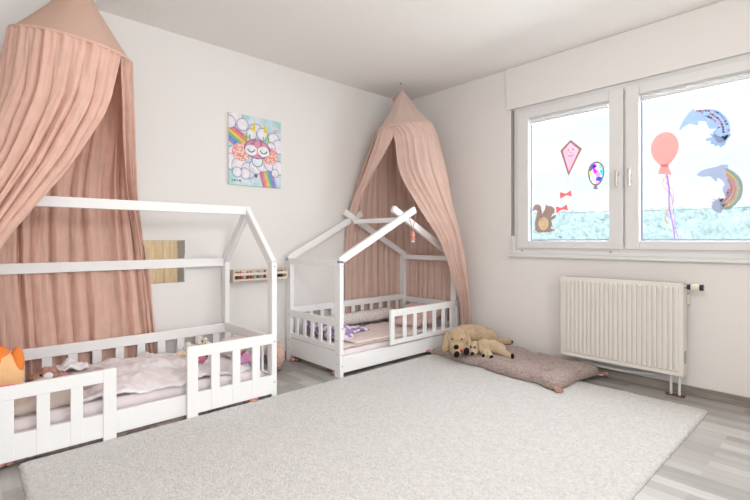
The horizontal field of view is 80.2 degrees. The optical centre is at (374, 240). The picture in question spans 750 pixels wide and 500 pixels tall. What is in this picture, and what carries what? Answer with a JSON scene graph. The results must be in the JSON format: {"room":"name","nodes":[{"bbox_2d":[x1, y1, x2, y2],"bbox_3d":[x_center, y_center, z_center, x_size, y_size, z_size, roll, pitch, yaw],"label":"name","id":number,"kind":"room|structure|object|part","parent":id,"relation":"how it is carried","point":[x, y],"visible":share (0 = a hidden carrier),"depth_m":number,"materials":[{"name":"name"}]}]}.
{"room":"bedroom","nodes":[
{"label":"bedroom","id":0,"kind":"room"},
{"bbox_2d":[0,0,395,354],"bbox_3d":[-1.559,-0.242,3.229,5.500,2.500,0.200,0,0,-43],"label":"wall","id":1,"kind":"structure","parent":0,"point":[186,88],"depth_m":3.48,"materials":[{"name":"white paint"}]},
{"bbox_2d":[143,240,184,283],"bbox_3d":[-1.509,0.150,3.136,0.332,0.304,0.006,0,0,-43],"label":"wall mirror","id":2,"kind":"object","parent":1,"relation":"attached to","point":[156,249],"visible":0.46,"depth_m":3.16,"materials":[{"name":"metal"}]},
{"bbox_2d":[228,112,280,188],"bbox_3d":[-0.973,-0.720,3.619,0.461,0.561,0.017,0,0,-43],"label":"print","id":3,"kind":"object","parent":1,"relation":"attached to","point":[254,143],"visible":1,"depth_m":3.60},
{"bbox_2d":[230,267,287,281],"bbox_3d":[-0.939,0.270,3.591,0.473,0.090,0.104,0,0,-43],"label":"wall shelf","id":4,"kind":"object","parent":1,"relation":"attached to","point":[284,272],"visible":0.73,"depth_m":3.56,"materials":[{"name":"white wood"}]},
{"bbox_2d":[248,351,294,362],"bbox_3d":[-1.529,0.978,3.111,4.984,0.060,0.016,0,0,-43],"label":"baseboard","id":5,"kind":"structure","parent":1,"relation":"attached to","point":[265,356],"depth_m":3.68,"materials":[{"name":"grey wood"}]},
{"bbox_2d":[0,350,749,499],"bbox_3d":[0.334,1.068,1.166,5.500,0.120,5.800,0,0,-43],"label":"floor","id":6,"kind":"structure","parent":0,"point":[713,463],"depth_m":2.14,"materials":[{"name":"grey wood"}]},
{"bbox_2d":[0,397,257,467],"bbox_3d":[-1.401,0.986,2.586,1.307,0.043,0.722,0,0,-43],"label":"mat","id":7,"kind":"object","parent":6,"relation":"on","point":[173,420],"visible":0.11,"depth_m":2.33,"materials":[{"name":"fabric"}]},
{"bbox_2d":[0,196,276,463],"bbox_3d":[-1.509,0.383,2.565,1.706,1.250,0.782,0,0,-43],"label":"bed","id":8,"kind":"object","parent":6,"relation":"on","point":[45,437],"visible":0.77,"depth_m":2.58,"materials":[{"name":"white wood"}]},
{"bbox_3d":[-1.591,0.671,1.976,0.760,0.062,0.020,0,0,-43],"label":"guard rail","id":9,"kind":"part","parent":8,"relation":"part of","materials":[{"name":"white wood"}]},
{"bbox_3d":[-1.762,0.163,2.841,1.634,0.061,0.035,0,0,-43],"label":"eave rail","id":10,"kind":"part","parent":8,"relation":"part of","materials":[{"name":"white wood"}]},
{"bbox_3d":[-1.746,0.660,2.823,1.634,0.065,0.022,0,0,-43],"label":"guard rail","id":11,"kind":"part","parent":8,"relation":"part of","materials":[{"name":"white wood"}]},
{"bbox_2d":[14,353,266,432],"bbox_3d":[-1.508,0.863,2.564,1.610,0.107,0.655,0,0,-43],"label":"mattress","id":12,"kind":"object","parent":8,"relation":"on","point":[59,414],"visible":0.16,"depth_m":2.34,"materials":[{"name":"white fabric"}]},
{"bbox_2d":[14,375,86,415],"bbox_3d":[-1.653,0.760,2.193,0.254,0.124,0.342,0,0,38],"label":"pillow","id":13,"kind":"object","parent":12,"relation":"on","point":[22,406],"visible":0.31,"depth_m":2.10,"materials":[{"name":"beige fabric"}]},
{"bbox_2d":[0,343,24,386],"bbox_3d":[-1.848,0.632,2.138,0.261,0.278,0.158,0,0,-43],"label":"cushion","id":14,"kind":"object","parent":13,"relation":"on","point":[12,372],"visible":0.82,"depth_m":2.17,"materials":[{"name":"orange fabric"}]},
{"bbox_2d":[29,367,68,380],"bbox_3d":[-1.697,0.690,2.318,0.165,0.076,0.086,0,0,-43],"label":"plush toy","id":15,"kind":"object","parent":13,"relation":"on","point":[46,372],"visible":0.84,"depth_m":2.29,"materials":[{"name":"brown fabric"}]},
{"bbox_2d":[69,349,250,402],"bbox_3d":[-1.319,0.774,2.736,0.965,0.116,0.669,0,0,-43],"label":"duvet","id":16,"kind":"object","parent":12,"relation":"on","point":[147,372],"visible":0.59,"depth_m":2.60,"materials":[{"name":"fabric"}]},
{"bbox_2d":[66,367,105,389],"bbox_3d":[-1.635,0.765,2.454,0.301,0.094,0.259,0,0,-26],"label":"pillow","id":17,"kind":"object","parent":16,"relation":"on","point":[72,371],"visible":0.07,"depth_m":2.48,"materials":[{"name":"fabric"}]},
{"bbox_2d":[56,358,89,370],"bbox_3d":[-1.698,0.697,2.485,0.156,0.067,0.150,0,0,-43],"label":"cloth","id":18,"kind":"object","parent":17,"relation":"on","point":[68,363],"visible":0.89,"depth_m":2.47,"materials":[{"name":"white fabric"}]},
{"bbox_2d":[176,352,185,355],"bbox_3d":[-1.228,0.720,2.826,0.068,0.030,0.033,0,0,-43],"label":"wooden toy","id":19,"kind":"object","parent":16,"relation":"on","point":[177,353],"visible":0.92,"depth_m":2.81,"materials":[{"name":"brown wood"}]},
{"bbox_2d":[182,337,209,350],"bbox_3d":[-1.204,0.706,3.010,0.178,0.089,0.119,0,0,-43],"label":"toy","id":20,"kind":"object","parent":16,"relation":"on","point":[198,340],"visible":0.49,"depth_m":3.00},
{"bbox_2d":[198,355,207,363],"bbox_3d":[-1.089,0.738,2.776,0.119,0.074,0.064,0,0,-43],"label":"toy","id":21,"kind":"object","parent":16,"relation":"on","point":[201,359],"visible":0.31,"depth_m":2.77,"materials":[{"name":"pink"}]},
{"bbox_2d":[220,336,247,355],"bbox_3d":[-0.971,0.724,3.064,0.168,0.111,0.136,0,0,-43],"label":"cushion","id":22,"kind":"object","parent":16,"relation":"on","point":[239,337],"visible":0.35,"depth_m":3.03,"materials":[{"name":"fabric"}]},
{"bbox_2d":[230,353,261,363],"bbox_3d":[-0.850,0.777,2.930,0.120,0.051,0.170,0,0,42],"label":"pouch","id":23,"kind":"object","parent":16,"relation":"on","point":[244,358],"visible":0.52,"depth_m":2.89,"materials":[{"name":"pink fabric"}]},
{"bbox_3d":[-1.269,0.919,2.304,1.634,0.113,0.024,0,0,-43],"label":"rail","id":24,"kind":"part","parent":8,"relation":"part of","materials":[{"name":"white wood"}]},
{"bbox_3d":[-1.138,0.574,3.396,0.036,0.869,0.060,0,0,-43],"label":"post","id":25,"kind":"part","parent":8,"relation":"part of","materials":[{"name":"white wood"}]},
{"bbox_3d":[-0.847,0.625,2.659,0.529,0.062,0.020,0,0,-43],"label":"guard rail","id":26,"kind":"part","parent":8,"relation":"part of","materials":[{"name":"white wood"}]},
{"bbox_3d":[-0.907,0.649,3.135,0.020,0.067,0.638,0,0,-43],"label":"guard rail","id":27,"kind":"part","parent":8,"relation":"part of","materials":[{"name":"white wood"}]},
{"bbox_3d":[-0.907,0.919,3.135,0.024,0.113,0.638,0,0,-43],"label":"rail","id":28,"kind":"part","parent":8,"relation":"part of","materials":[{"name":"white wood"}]},
{"bbox_3d":[-0.666,0.574,2.882,0.036,0.869,0.060,0,0,-43],"label":"post","id":29,"kind":"part","parent":8,"relation":"part of","materials":[{"name":"white wood"}]},
{"bbox_2d":[266,340,284,369],"bbox_3d":[-0.778,0.892,3.490,0.125,0.230,0.196,0,0,-43],"label":"round cushion","id":30,"kind":"object","parent":6,"relation":"on","point":[280,348],"visible":0.44,"depth_m":3.43,"materials":[{"name":"pink fabric"}]},
{"bbox_2d":[290,356,408,374],"bbox_3d":[-0.034,0.990,3.925,1.336,0.035,0.598,0,0,-43],"label":"mat","id":31,"kind":"object","parent":6,"relation":"on","point":[291,359],"visible":0.06,"depth_m":3.58,"materials":[{"name":"fabric"}]},
{"bbox_2d":[18,354,707,499],"bbox_3d":[0.178,0.996,2.289,3.026,0.023,1.942,0,0,-43],"label":"rug","id":32,"kind":"object","parent":6,"relation":"on","point":[433,426],"visible":0.97,"depth_m":2.10,"materials":[{"name":"beige fabric"}]},
{"bbox_2d":[426,345,607,392],"bbox_3d":[1.018,0.927,3.514,0.651,0.118,1.349,0,0,-43],"label":"play mat","id":33,"kind":"object","parent":32,"relation":"on","point":[553,372],"visible":0.75,"depth_m":3.25,"materials":[{"name":"fabric"}]},
{"bbox_2d":[442,324,512,356],"bbox_3d":[0.832,0.825,3.778,0.616,0.223,0.338,0,0,-30],"label":"plush dog","id":34,"kind":"object","parent":33,"relation":"on","point":[456,340],"visible":0.87,"depth_m":3.69},
{"bbox_2d":[467,339,513,358],"bbox_3d":[0.910,0.864,3.554,0.338,0.132,0.221,0,0,-3],"label":"plush dog","id":35,"kind":"object","parent":33,"relation":"on","point":[486,347],"visible":0.96,"depth_m":3.54},
{"bbox_2d":[286,206,458,377],"bbox_3d":[0.022,0.360,3.985,1.417,1.296,0.761,0,0,-43],"label":"bed","id":36,"kind":"object","parent":6,"relation":"on","point":[327,354],"visible":0.84,"depth_m":3.74,"materials":[{"name":"white wood"}]},
{"bbox_3d":[-0.720,0.578,3.776,0.036,0.860,0.065,0,0,-43],"label":"post","id":37,"kind":"part","parent":36,"relation":"part of","materials":[{"name":"white wood"}]},
{"bbox_3d":[-0.497,0.794,3.524,0.020,0.044,0.608,0,0,-43],"label":"guard rail","id":38,"kind":"part","parent":36,"relation":"part of","materials":[{"name":"white wood"}]},
{"bbox_3d":[-0.497,0.611,3.524,0.020,0.054,0.608,0,0,-43],"label":"guard rail","id":39,"kind":"part","parent":36,"relation":"part of","materials":[{"name":"white wood"}]},
{"bbox_3d":[-0.497,0.891,3.524,0.024,0.143,0.608,0,0,-43],"label":"rail","id":40,"kind":"part","parent":36,"relation":"part of","materials":[{"name":"white wood"}]},
{"bbox_3d":[-0.265,0.578,3.280,0.036,0.860,0.065,0,0,-43],"label":"post","id":41,"kind":"part","parent":36,"relation":"part of","materials":[{"name":"white wood"}]},
{"bbox_3d":[-0.210,0.592,4.240,1.343,0.057,0.020,0,0,-43],"label":"guard rail","id":42,"kind":"part","parent":36,"relation":"part of","materials":[{"name":"white wood"}]},
{"bbox_2d":[308,322,446,355],"bbox_3d":[0.027,0.860,3.986,1.350,0.104,0.645,0,0,-43],"label":"mattress","id":43,"kind":"object","parent":36,"relation":"on","point":[374,345],"visible":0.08,"depth_m":3.55,"materials":[{"name":"white"}]},
{"bbox_2d":[324,307,392,325],"bbox_3d":[-0.190,0.723,4.147,1.041,0.119,0.119,0,0,-43],"label":"bolster","id":44,"kind":"object","parent":43,"relation":"on","point":[357,317],"visible":0.52,"depth_m":4.18,"materials":[{"name":"grey fabric"}]},
{"bbox_2d":[308,322,422,348],"bbox_3d":[-0.058,0.803,3.836,0.948,0.036,0.565,0,0,-43],"label":"quilt","id":45,"kind":"object","parent":43,"relation":"on","point":[383,327],"visible":0.41,"depth_m":3.88,"materials":[{"name":"fabric"}]},
{"bbox_2d":[344,330,388,343],"bbox_3d":[-0.114,0.782,3.632,0.401,0.026,0.331,0,0,-43],"label":"folded blanket","id":46,"kind":"object","parent":45,"relation":"on","point":[362,336],"visible":0.78,"depth_m":3.58,"materials":[{"name":"fabric"}]},
{"bbox_2d":[307,320,352,340],"bbox_3d":[-0.377,0.723,3.635,0.182,0.191,0.460,0,0,-43],"label":"pillow","id":47,"kind":"object","parent":46,"relation":"on","point":[348,334],"visible":0.33,"depth_m":3.52,"materials":[{"name":"purple fabric"}]},
{"bbox_2d":[349,325,368,332],"bbox_3d":[-0.186,0.756,3.780,0.259,0.046,0.186,0,0,-43],"label":"blanket","id":48,"kind":"object","parent":46,"relation":"on","point":[357,328],"visible":0.57,"depth_m":3.77,"materials":[{"name":"purple fabric"}]},
{"bbox_2d":[395,314,422,326],"bbox_3d":[0.327,0.745,4.146,0.300,0.096,0.196,0,0,39],"label":"pillow","id":49,"kind":"object","parent":45,"relation":"on","point":[398,321],"visible":0.52,"depth_m":4.09,"materials":[{"name":"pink fabric"}]},
{"bbox_2d":[395,303,440,324],"bbox_3d":[0.430,0.709,4.322,0.460,0.178,0.237,0,0,45],"label":"pillow","id":50,"kind":"object","parent":43,"relation":"on","point":[438,312],"visible":0.3,"depth_m":4.20,"materials":[{"name":"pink fabric"}]},
{"bbox_3d":[0.257,0.915,3.731,1.343,0.118,0.024,0,0,-43],"label":"rail","id":51,"kind":"part","parent":36,"relation":"part of","materials":[{"name":"white wood"}]},
{"bbox_3d":[0.296,0.578,4.708,0.036,0.860,0.065,0,0,-43],"label":"post","id":52,"kind":"part","parent":36,"relation":"part of","materials":[{"name":"white wood"}]},
{"bbox_2d":[409,216,415,242],"bbox_3d":[0.320,-0.105,3.766,0.089,0.246,0.040,0,0,-43],"label":"ornament","id":53,"kind":"object","parent":36,"relation":"hanging from","point":[412,233],"visible":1,"depth_m":3.76,"materials":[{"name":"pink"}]},
{"bbox_3d":[0.451,0.588,3.877,0.891,0.056,0.021,0,0,-43],"label":"guard rail","id":54,"kind":"part","parent":36,"relation":"part of","materials":[{"name":"white wood"}]},
{"bbox_3d":[0.451,0.822,3.877,0.891,0.037,0.021,0,0,-43],"label":"guard rail","id":55,"kind":"part","parent":36,"relation":"part of","materials":[{"name":"white wood"}]},
{"bbox_3d":[0.529,0.611,4.466,0.020,0.054,0.608,0,0,-43],"label":"guard rail","id":56,"kind":"part","parent":36,"relation":"part of","materials":[{"name":"white wood"}]},
{"bbox_3d":[0.529,0.794,4.466,0.020,0.044,0.608,0,0,-43],"label":"guard rail","id":57,"kind":"part","parent":36,"relation":"part of","materials":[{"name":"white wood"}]},
{"bbox_3d":[0.751,0.578,4.213,0.036,0.860,0.065,0,0,-43],"label":"post","id":58,"kind":"part","parent":36,"relation":"part of","materials":[{"name":"white wood"}]},
{"bbox_2d":[93,0,723,99],"bbox_3d":[0.334,-1.567,1.166,5.500,0.150,5.800,0,0,-43],"label":"ceiling","id":59,"kind":"structure","parent":0,"point":[428,47],"depth_m":3.16,"materials":[{"name":"white paint"}]},
{"bbox_2d":[0,0,156,381],"bbox_3d":[-1.698,-0.291,2.423,1.192,2.399,0.788,0,0,-43],"label":"canopy","id":60,"kind":"object","parent":59,"relation":"hanging from","point":[67,111],"visible":0.9,"depth_m":2.58,"materials":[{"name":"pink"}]},
{"bbox_2d":[16,0,126,65],"bbox_3d":[-1.617,-1.194,2.390,0.544,0.421,0.544,0,0,-43],"label":"hood","id":61,"kind":"object","parent":60,"relation":"attached to","point":[79,21],"depth_m":2.23,"materials":[{"name":"pink fabric"}]},
{"bbox_2d":[345,83,471,325],"bbox_3d":[0.314,-0.301,4.171,0.836,2.379,0.931,0,0,-43],"label":"canopy","id":62,"kind":"object","parent":59,"relation":"hanging from","point":[404,168],"visible":0.86,"depth_m":4.26,"materials":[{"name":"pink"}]},
{"bbox_2d":[351,130,450,325],"bbox_3d":[0.239,-0.111,4.290,0.787,1.998,0.654,0,0,-43],"label":"curtain","id":63,"kind":"object","parent":62,"relation":"hanging from","point":[386,176],"depth_m":4.47,"materials":[{"name":"pink fabric"}]},
{"bbox_2d":[379,90,428,127],"bbox_3d":[0.280,-1.223,4.198,0.524,0.396,0.524,0,0,-43],"label":"hood","id":64,"kind":"object","parent":62,"relation":"attached to","point":[403,114],"depth_m":4.05,"materials":[{"name":"pink fabric"}]},
{"bbox_2d":[411,70,749,397],"bbox_3d":[2.249,-0.242,2.924,0.300,2.500,5.400,0,0,-43],"label":"wall","id":65,"kind":"structure","parent":0,"point":[517,298],"depth_m":3.85,"materials":[{"name":"white paint"}]},
{"bbox_2d":[506,0,749,110],"bbox_3d":[1.996,-1.312,2.962,0.022,0.359,2.500,0,0,-43],"label":"roller shutter box","id":66,"kind":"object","parent":65,"relation":"attached to","point":[717,31],"depth_m":3.11,"materials":[{"name":"white paint"}]},
{"bbox_2d":[508,250,749,263],"bbox_3d":[1.885,0.111,3.125,0.105,0.058,2.068,0,0,-43],"label":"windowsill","id":67,"kind":"structure","parent":65,"relation":"attached to","point":[639,256],"depth_m":3.10,"materials":[{"name":"white"}]},
{"bbox_2d":[511,53,749,253],"bbox_3d":[1.871,-0.516,3.129,0.131,1.249,2.012,0,0,-43],"label":"window","id":68,"kind":"structure","parent":65,"relation":"in","point":[625,101],"depth_m":3.20,"materials":[{"name":"white plastic"}]},
{"bbox_2d":[533,204,555,232],"bbox_3d":[1.401,-0.185,3.682,0.002,0.237,0.204,0,0,-43],"label":"paper squirrel","id":69,"kind":"object","parent":68,"relation":"attached to","point":[543,223],"visible":1,"depth_m":3.68,"materials":[{"name":"beige paper"}]},
{"bbox_2d":[556,140,581,212],"bbox_3d":[1.536,-0.509,3.531,0.004,0.576,0.207,0,0,-43],"label":"kite","id":70,"kind":"object","parent":68,"relation":"attached to","point":[570,152],"visible":1,"depth_m":3.53,"materials":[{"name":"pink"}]},
{"bbox_2d":[530,101,608,124],"bbox_3d":[1.517,-1.000,3.515,0.032,0.052,0.615,0,0,-43],"label":"blind","id":71,"kind":"object","parent":68,"relation":"attached to","point":[592,106],"depth_m":3.49,"materials":[{"name":"white fabric"}]},
{"bbox_3d":[1.526,-0.518,3.526,0.072,1.163,0.831,0,0,-43],"label":"sash","id":72,"kind":"part","parent":68,"relation":"part of","materials":[{"name":"white plastic"}]},
{"bbox_2d":[588,161,603,203],"bbox_3d":[1.678,-0.411,3.378,0.003,0.378,0.121,0,0,-43],"label":"balloon","id":73,"kind":"object","parent":68,"relation":"attached to","point":[596,169],"visible":1,"depth_m":3.38,"materials":[{"name":"multicoloured paper"}]},
{"bbox_3d":[1.756,-0.477,3.217,0.009,0.120,0.030,0,0,-43],"label":"handle","id":74,"kind":"part","parent":68,"relation":"part of","materials":[{"name":"white metal"}]},
{"bbox_3d":[1.811,-0.477,3.157,0.009,0.120,0.030,0,0,-43],"label":"handle","id":75,"kind":"part","parent":68,"relation":"part of","materials":[{"name":"white metal"}]},
{"bbox_2d":[651,132,678,240],"bbox_3d":[1.980,-0.366,3.044,0.010,0.752,0.168,0,0,-43],"label":"balloon","id":76,"kind":"object","parent":68,"relation":"attached to","point":[665,146],"visible":0.99,"depth_m":3.03,"materials":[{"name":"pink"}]},
{"bbox_3d":[2.177,-0.518,2.817,0.072,1.163,1.065,0,0,-43],"label":"sash","id":77,"kind":"part","parent":68,"relation":"part of","materials":[{"name":"white plastic"}]},
{"bbox_2d":[641,71,749,101],"bbox_3d":[2.166,-1.000,2.808,0.032,0.052,0.863,0,0,-43],"label":"blind","id":78,"kind":"object","parent":68,"relation":"attached to","point":[729,77],"depth_m":2.89,"materials":[{"name":"white"}]},
{"bbox_2d":[679,108,731,147],"bbox_3d":[2.134,-0.730,2.882,0.002,0.286,0.280,0,0,-43],"label":"sticker","id":79,"kind":"object","parent":68,"relation":"attached to","point":[714,119],"visible":1,"depth_m":2.85,"materials":[{"name":"blue paper"}]},
{"bbox_2d":[697,164,742,212],"bbox_3d":[2.186,-0.328,2.825,0.002,0.307,0.235,0,0,-43],"label":"paper","id":80,"kind":"object","parent":68,"relation":"attached to","point":[733,187],"visible":1,"depth_m":2.80,"materials":[{"name":"paper"}]},
{"bbox_2d":[561,276,703,397],"bbox_3d":[1.765,0.639,3.117,0.151,0.737,0.885,0,0,-43],"label":"radiator","id":81,"kind":"object","parent":65,"relation":"attached to","point":[640,324],"visible":1,"depth_m":3.06,"materials":[{"name":"white metal"}]},
{"bbox_2d":[572,276,683,283],"bbox_3d":[1.721,0.278,3.141,0.071,0.010,0.777,0,0,-43],"label":"grille","id":82,"kind":"object","parent":81,"relation":"attached to","point":[574,278],"depth_m":3.12,"materials":[{"name":"silver metal"}]},
{"bbox_2d":[597,367,749,407],"bbox_3d":[2.133,0.978,2.817,0.016,0.060,5.400,0,0,-43],"label":"baseboard","id":83,"kind":"structure","parent":65,"relation":"attached to","point":[733,399],"depth_m":2.93,"materials":[{"name":"grey wood"}]},
{"label":"outside","id":84,"kind":"structure","parent":0,"visible":0},
{"bbox_3d":[48.650,2.527,49.162,130.000,6.310,300.000,0,0,-43],"label":"hillside","id":85,"kind":"object","parent":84,"visible":0},
{"bbox_2d":[532,203,749,238],"bbox_3d":[33.656,-1.175,55.739,42.412,9.440,74.405,0,0,-43],"label":"trees","id":86,"kind":"object","parent":85,"relation":"on","point":[733,223],"visible":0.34,"depth_m":55.99,"materials":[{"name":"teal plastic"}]}
]}

